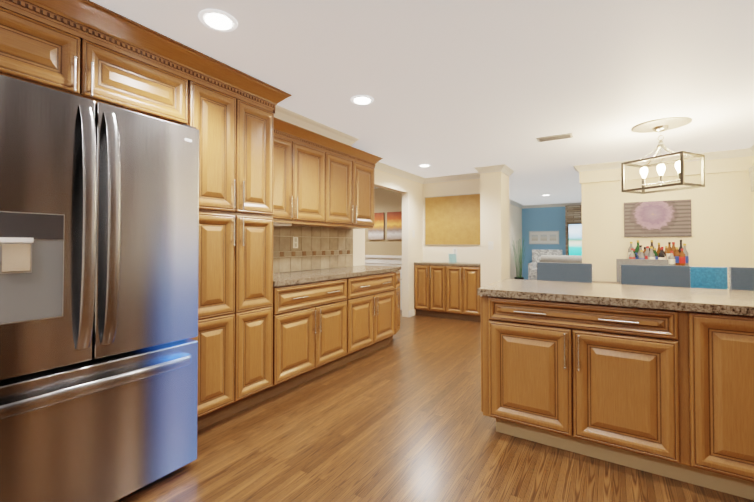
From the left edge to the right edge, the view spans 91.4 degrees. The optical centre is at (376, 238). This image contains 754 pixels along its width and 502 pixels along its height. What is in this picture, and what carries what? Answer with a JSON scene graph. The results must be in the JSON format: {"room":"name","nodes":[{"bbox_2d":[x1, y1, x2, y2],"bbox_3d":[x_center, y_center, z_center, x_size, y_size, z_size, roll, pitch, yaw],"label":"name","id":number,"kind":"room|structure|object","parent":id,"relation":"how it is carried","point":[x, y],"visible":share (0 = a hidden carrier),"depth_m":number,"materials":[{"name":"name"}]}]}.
{"room":"kitchen","nodes":[
{"label":"kitchen","id":0,"kind":"room"},
{"bbox_2d":[353,168,422,316],"bbox_3d":[-1.291,0.072,3.192,0.120,2.300,7.600,-1,-1,32],"label":"wall","id":1,"kind":"structure","parent":0,"point":[411,191],"depth_m":5.95,"materials":[{"name":"beige paint"}]},
{"bbox_2d":[0,0,175,122],"bbox_3d":[-1.669,-0.858,1.905,0.631,0.479,1.075,-1,-1,32],"label":"upper cabinet","id":2,"kind":"object","parent":1,"relation":"attached to","point":[91,50],"depth_m":1.76,"materials":[{"name":"brown wood"}]},
{"bbox_2d":[293,237,297,247],"bbox_3d":[-0.833,0.044,3.772,0.005,0.115,0.070,-1,-1,32],"label":"outlet","id":3,"kind":"object","parent":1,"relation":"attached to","point":[295,243],"depth_m":3.77,"materials":[{"name":"white plastic"}]},
{"bbox_2d":[273,125,328,224],"bbox_3d":[-0.900,-0.540,3.376,0.351,0.760,0.909,-1,-1,32],"label":"upper cabinet","id":4,"kind":"object","parent":1,"relation":"attached to","point":[322,181],"depth_m":3.37,"materials":[{"name":"brown wood"}]},
{"bbox_2d":[273,226,352,272],"bbox_3d":[-0.794,0.094,3.850,0.011,0.491,1.837,-1,-1,32],"label":"tile backsplash","id":5,"kind":"structure","parent":1,"relation":"attached to","point":[321,248],"depth_m":3.98,"materials":[{"name":"tile"}]},
{"bbox_2d":[329,145,376,228],"bbox_3d":[-0.413,-0.528,4.143,0.351,0.760,0.909,-1,-1,32],"label":"upper cabinet","id":6,"kind":"object","parent":1,"relation":"attached to","point":[351,177],"depth_m":4.01,"materials":[{"name":"brown wood"}]},
{"bbox_2d":[375,161,424,183],"bbox_3d":[-0.232,-1.012,4.699,0.075,0.085,3.950,-1,-1,32],"label":"crown molding","id":7,"kind":"structure","parent":1,"relation":"attached to","point":[380,166],"depth_m":5.59,"materials":[{"name":"white"}]},
{"bbox_2d":[409,309,414,316],"bbox_3d":[3.922,1.238,7.364,4.200,0.100,6.140,-1,-1,32],"label":"baseboard","id":8,"kind":"structure","parent":1,"relation":"attached to","point":[411,313],"depth_m":5.96,"materials":[{"name":"white"}]},
{"bbox_2d":[90,0,753,204],"bbox_3d":[0.977,-1.098,5.088,6.940,0.100,13.440,-1,-1,32],"label":"ceiling","id":9,"kind":"structure","parent":0,"point":[453,87],"depth_m":2.41,"materials":[{"name":"white paint"}]},
{"bbox_2d":[198,9,237,31],"bbox_3d":[-0.800,-1.092,1.857,0.182,0.011,0.182,0,-1,23],"label":"recessed light","id":10,"kind":"object","parent":9,"relation":"in","point":[218,20],"depth_m":1.84,"materials":[{"name":"white"}]},
{"bbox_2d":[274,105,358,145],"bbox_3d":[-0.572,-1.034,3.419,0.070,0.082,1.315,-1,-1,32],"label":"crown molding","id":11,"kind":"structure","parent":9,"relation":"attached to","point":[292,117],"depth_m":3.38,"materials":[{"name":"white"}]},
{"bbox_2d":[350,95,373,104],"bbox_3d":[-0.116,-1.076,2.879,0.182,0.011,0.182,0,-1,5],"label":"recessed light","id":12,"kind":"object","parent":9,"relation":"in","point":[360,99],"depth_m":2.86,"materials":[{"name":"white"}]},
{"bbox_2d":[418,164,430,166],"bbox_3d":[0.681,-1.039,5.275,0.182,0.011,0.182,0,-1,-13],"label":"recessed light","id":13,"kind":"object","parent":9,"relation":"in","point":[421,165],"depth_m":5.24,"materials":[{"name":"white"}]},
{"bbox_2d":[536,133,572,141],"bbox_3d":[1.875,-1.061,3.890,0.340,0.012,0.170,-1,-1,32],"label":"ceiling vent","id":14,"kind":"object","parent":9,"relation":"in","point":[555,137],"visible":1,"depth_m":3.87,"materials":[{"name":"grey metal"}]},
{"bbox_2d":[621,117,704,193],"bbox_3d":[2.683,-0.765,3.480,0.627,0.614,0.577,-1,-1,32],"label":"pendant chandelier","id":15,"kind":"object","parent":9,"relation":"hanging from","point":[660,125],"visible":1,"depth_m":3.45,"materials":[{"name":"grey metal"}]},
{"bbox_2d":[365,179,479,262],"bbox_3d":[0.243,0.129,6.789,3.620,2.300,0.120,-1,-1,32],"label":"wall","id":16,"kind":"structure","parent":0,"point":[465,253],"depth_m":6.32,"materials":[{"name":"beige paint"}]},
{"bbox_2d":[368,212,383,239],"bbox_3d":[-0.013,-0.224,6.868,0.337,0.500,0.030,-1,-1,32],"label":"framed picture","id":17,"kind":"object","parent":16,"relation":"attached to","point":[376,232],"visible":0.74,"depth_m":6.83,"materials":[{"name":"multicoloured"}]},
{"bbox_2d":[365,255,401,309],"bbox_3d":[-0.322,0.800,7.045,2.380,0.965,0.034,-1,-1,32],"label":"trim","id":18,"kind":"structure","parent":16,"relation":"attached to","point":[382,260],"depth_m":6.73,"materials":[{"name":"white wood"}]},
{"bbox_2d":[387,211,401,239],"bbox_3d":[0.386,-0.228,6.615,0.466,0.500,0.030,-1,-1,32],"label":"framed picture","id":19,"kind":"object","parent":16,"relation":"attached to","point":[394,225],"visible":0.58,"depth_m":6.64,"materials":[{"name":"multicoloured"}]},
{"bbox_2d":[424,193,479,244],"bbox_3d":[1.270,-0.298,6.062,1.060,0.830,0.019,-1,-1,32],"label":"cork board","id":20,"kind":"object","parent":16,"relation":"attached to","point":[451,219],"visible":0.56,"depth_m":6.07,"materials":[{"name":"yellow"}]},
{"bbox_2d":[425,171,487,183],"bbox_3d":[1.280,-0.991,6.033,1.040,0.085,0.075,-1,-1,32],"label":"crown molding","id":21,"kind":"structure","parent":16,"relation":"attached to","point":[468,176],"depth_m":6.07,"materials":[{"name":"white"}]},
{"bbox_2d":[115,310,753,501],"bbox_3d":[0.977,1.302,5.051,6.940,0.100,13.440,-1,-1,32],"label":"floor","id":22,"kind":"structure","parent":0,"point":[400,417],"depth_m":2.08,"materials":[{"name":"brown wood"}]},
{"bbox_2d":[0,75,198,501],"bbox_3d":[-1.530,0.304,1.765,0.942,1.792,0.930,-1,-1,32],"label":"refrigerator","id":23,"kind":"object","parent":22,"relation":"on","point":[99,231],"visible":1,"depth_m":1.53,"materials":[{"name":"silver metal"}]},
{"bbox_2d":[176,44,279,430],"bbox_3d":[-1.223,0.063,2.594,0.631,2.300,0.738,-1,-1,32],"label":"tall cabinet","id":24,"kind":"object","parent":22,"relation":"on","point":[233,115],"depth_m":2.43,"materials":[{"name":"brown wood"}]},
{"bbox_2d":[266,277,349,399],"bbox_3d":[-0.782,0.796,3.279,0.631,0.856,0.908,-1,-1,32],"label":"base cabinet","id":25,"kind":"object","parent":22,"relation":"on","point":[321,327],"depth_m":3.06,"materials":[{"name":"brown wood"}]},
{"bbox_2d":[350,272,394,361],"bbox_3d":[-0.295,0.808,4.047,0.631,0.856,0.910,-1,-1,32],"label":"base cabinet","id":26,"kind":"object","parent":22,"relation":"on","point":[372,297],"depth_m":3.85,"materials":[{"name":"brown wood"}]},
{"bbox_2d":[273,265,400,286],"bbox_3d":[-0.458,0.357,3.793,0.636,0.038,2.110,-1,-1,32],"label":"countertop","id":27,"kind":"structure","parent":26,"relation":"on","point":[291,278],"depth_m":3.48,"materials":[{"name":"stone"}]},
{"bbox_2d":[389,271,401,342],"bbox_3d":[0.029,0.816,4.541,0.649,0.855,0.268,-1,-1,32],"label":"base cabinet","id":28,"kind":"object","parent":22,"relation":"on","point":[397,301],"visible":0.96,"depth_m":4.37,"materials":[{"name":"brown wood"}]},
{"bbox_2d":[414,265,480,321],"bbox_3d":[1.160,0.847,5.891,1.110,0.835,0.392,-1,-1,32],"label":"base cabinet","id":29,"kind":"object","parent":22,"relation":"on","point":[444,291],"visible":0.98,"depth_m":5.74,"materials":[{"name":"brown wood"}]},
{"bbox_2d":[414,262,480,266],"bbox_3d":[1.169,0.412,5.912,1.110,0.033,0.358,-1,-1,32],"label":"countertop","id":30,"kind":"structure","parent":29,"relation":"on","point":[449,264],"depth_m":5.75,"materials":[{"name":"stone"}]},
{"bbox_2d":[449,254,456,262],"bbox_3d":[1.232,0.323,5.992,0.130,0.144,0.038,-1,-1,32],"label":"sign","id":31,"kind":"object","parent":30,"relation":"on","point":[453,258],"visible":0.9,"depth_m":5.99,"materials":[{"name":"white"}]},
{"bbox_2d":[512,239,524,279],"bbox_3d":[3.641,0.655,9.418,0.319,1.330,0.357,-1,-1,32],"label":"plant","id":32,"kind":"object","parent":22,"relation":"on","point":[521,266],"visible":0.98,"depth_m":9.39,"materials":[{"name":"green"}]},
{"bbox_2d":[528,249,561,279],"bbox_3d":[4.517,0.817,9.859,0.760,1.020,0.760,-1,-1,32],"label":"armchair","id":33,"kind":"object","parent":22,"relation":"on","point":[532,266],"visible":0.31,"depth_m":9.94,"materials":[{"name":"fabric"}]},
{"bbox_2d":[540,255,581,262],"bbox_3d":[4.692,0.837,8.118,1.904,0.925,0.952,-1,-1,32],"label":"sofa","id":34,"kind":"object","parent":22,"relation":"on","point":[561,258],"visible":0.04,"depth_m":8.02,"materials":[{"name":"fabric"}]},
{"bbox_2d":[536,262,592,282],"bbox_3d":[1.497,0.715,2.986,0.435,1.011,0.455,-1,-1,32],"label":"bar stool","id":35,"kind":"object","parent":22,"relation":"on","point":[568,272],"visible":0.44,"depth_m":3.13,"materials":[{"name":"fabric"}]},
{"bbox_2d":[565,205,581,254],"bbox_3d":[5.731,0.219,9.654,1.460,2.210,0.358,-1,-1,32],"label":"window blind","id":36,"kind":"object","parent":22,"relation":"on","point":[573,213],"visible":0.07,"depth_m":9.86,"materials":[{"name":"brown"}]},
{"bbox_2d":[568,223,581,255],"bbox_3d":[5.637,0.037,9.546,1.220,0.870,0.041,-1,-1,32],"label":"window","id":37,"kind":"structure","parent":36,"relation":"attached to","point":[574,239],"depth_m":9.76,"materials":[{"name":"glass"}]},
{"bbox_2d":[481,296,753,499],"bbox_3d":[1.677,0.776,1.969,2.108,0.855,0.670,-1,-1,32],"label":"kitchen island","id":38,"kind":"object","parent":22,"relation":"on","point":[666,393],"visible":0.98,"depth_m":1.87,"materials":[{"name":"brown wood"}]},
{"bbox_2d":[477,279,753,315],"bbox_3d":[1.725,0.328,2.035,2.130,0.040,0.778,-1,-1,32],"label":"island countertop","id":39,"kind":"structure","parent":38,"relation":"on","point":[733,302],"depth_m":2.04,"materials":[{"name":"stone"}]},
{"bbox_2d":[616,259,667,281],"bbox_3d":[3.056,0.744,4.231,0.500,0.990,0.549,-1,-1,32],"label":"dining chair","id":40,"kind":"object","parent":22,"relation":"on","point":[619,262],"visible":0.12,"depth_m":4.43,"materials":[{"name":"fabric"}]},
{"bbox_2d":[620,264,690,287],"bbox_3d":[2.021,0.709,2.654,0.435,1.011,0.455,-1,-1,32],"label":"bar stool","id":41,"kind":"object","parent":22,"relation":"on","point":[662,275],"visible":0.33,"depth_m":2.80,"materials":[{"name":"fabric"}]},
{"bbox_2d":[592,281,729,289],"bbox_3d":[2.791,0.854,3.623,1.400,0.750,0.680,-1,-1,32],"label":"dining table","id":42,"kind":"object","parent":22,"relation":"on","point":[604,282],"depth_m":4.05,"materials":[{"name":"brown wood"}]},
{"bbox_2d":[690,266,727,289],"bbox_3d":[2.472,0.720,3.029,0.540,1.000,0.549,-1,-1,32],"label":"dining chair","id":43,"kind":"object","parent":22,"relation":"on","point":[710,277],"visible":0.04,"depth_m":2.74,"materials":[{"name":"fabric"}]},
{"bbox_2d":[728,267,753,290],"bbox_3d":[2.561,0.704,2.311,0.435,1.011,0.455,-1,-1,32],"label":"bar stool","id":44,"kind":"object","parent":22,"relation":"on","point":[741,278],"visible":0.33,"depth_m":2.55,"materials":[{"name":"fabric"}]},
{"bbox_3d":[3.564,0.795,4.648,0.650,0.900,0.382,-1,-1,32],"label":"bar cabinet","id":45,"kind":"object","parent":22,"relation":"on","visible":0},
{"bbox_2d":[628,240,688,265],"bbox_3d":[3.566,0.181,4.682,0.613,0.326,0.272,-1,-1,32],"label":"bottles","id":46,"kind":"object","parent":45,"relation":"on","point":[673,255],"visible":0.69,"depth_m":4.62,"materials":[{"name":"multicoloured glass"}]},
{"bbox_2d":[480,172,509,286],"bbox_3d":[1.792,0.110,5.571,0.300,2.300,0.520,-1,-1,32],"label":"wall","id":47,"kind":"structure","parent":0,"point":[494,217],"depth_m":5.37,"materials":[{"name":"beige paint"}]},
{"bbox_2d":[473,167,486,176],"bbox_3d":[1.554,-0.998,5.564,0.075,0.085,0.375,-1,-1,32],"label":"crown molding","id":48,"kind":"structure","parent":47,"relation":"attached to","point":[480,170],"depth_m":5.42,"materials":[{"name":"white"}]},
{"bbox_2d":[499,164,513,176],"bbox_3d":[1.929,-1.000,5.456,0.075,0.085,0.595,-1,-1,32],"label":"crown molding","id":49,"kind":"structure","parent":47,"relation":"attached to","point":[503,168],"depth_m":5.39,"materials":[{"name":"white"}]},
{"bbox_2d":[509,204,521,278],"bbox_3d":[2.739,0.156,8.522,0.120,2.300,5.480,-1,-1,32],"label":"wall","id":50,"kind":"structure","parent":0,"point":[515,214],"depth_m":10.03,"materials":[{"name":"beige paint"}]},
{"bbox_2d":[509,199,524,208],"bbox_3d":[2.835,-0.952,8.508,0.075,0.085,5.430,-1,-1,32],"label":"crown molding","id":51,"kind":"structure","parent":50,"relation":"attached to","point":[512,202],"depth_m":10.04,"materials":[{"name":"white paint"}]},
{"bbox_2d":[522,207,565,279],"bbox_3d":[5.830,0.177,9.877,3.890,2.300,0.120,-1,-1,32],"label":"wall","id":52,"kind":"structure","parent":0,"point":[545,219],"depth_m":10.54,"materials":[{"name":"blue paint"}]},
{"bbox_2d":[529,231,558,243],"bbox_3d":[4.748,-0.018,10.480,0.780,0.370,0.025,-1,-1,32],"label":"picture","id":53,"kind":"object","parent":52,"relation":"attached to","point":[543,237],"visible":0.95,"depth_m":10.47,"materials":[{"name":"white"}]},
{"bbox_2d":[525,202,581,207],"bbox_3d":[5.821,-0.932,9.786,3.550,0.085,0.075,-1,-1,32],"label":"crown molding","id":54,"kind":"structure","parent":52,"relation":"attached to","point":[578,203],"depth_m":10.35,"materials":[{"name":"white"}]},
{"bbox_2d":[579,156,753,286],"bbox_3d":[3.745,0.099,4.889,1.830,2.300,0.180,-1,-1,32],"label":"wall","id":55,"kind":"structure","parent":0,"point":[722,213],"depth_m":4.69,"materials":[{"name":"beige paint"}]},
{"bbox_2d":[624,199,691,236],"bbox_3d":[3.695,-0.256,4.872,0.710,0.470,0.030,-1,-1,32],"label":"framed picture","id":56,"kind":"object","parent":55,"relation":"attached to","point":[670,218],"visible":0.9,"depth_m":4.85},
{"bbox_2d":[573,148,747,172],"bbox_3d":[3.609,-1.009,4.853,1.805,0.085,0.095,-1,-1,32],"label":"crown molding","id":57,"kind":"structure","parent":55,"relation":"attached to","point":[743,152],"depth_m":4.74,"materials":[{"name":"white"}]},
{"bbox_2d":[748,145,753,155],"bbox_3d":[2.339,-1.069,1.051,0.075,0.085,7.840,-1,-1,32],"label":"crown molding","id":58,"kind":"structure","parent":55,"relation":"attached to","point":[750,150],"depth_m":4.33,"materials":[{"name":"white paint"}]},
{"bbox_3d":[4.090,-0.269,3.753,0.023,1.220,1.220,-1,-1,32],"label":"dining room window","id":59,"kind":"structure","parent":0,"visible":0},
{"bbox_2d":[749,163,753,191],"bbox_3d":[4.049,-0.719,3.786,0.061,0.340,1.180,-1,-1,32],"label":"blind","id":60,"kind":"object","parent":59,"relation":"attached to","point":[751,172],"visible":1,"depth_m":4.23,"materials":[{"name":"fabric"}]}
]}

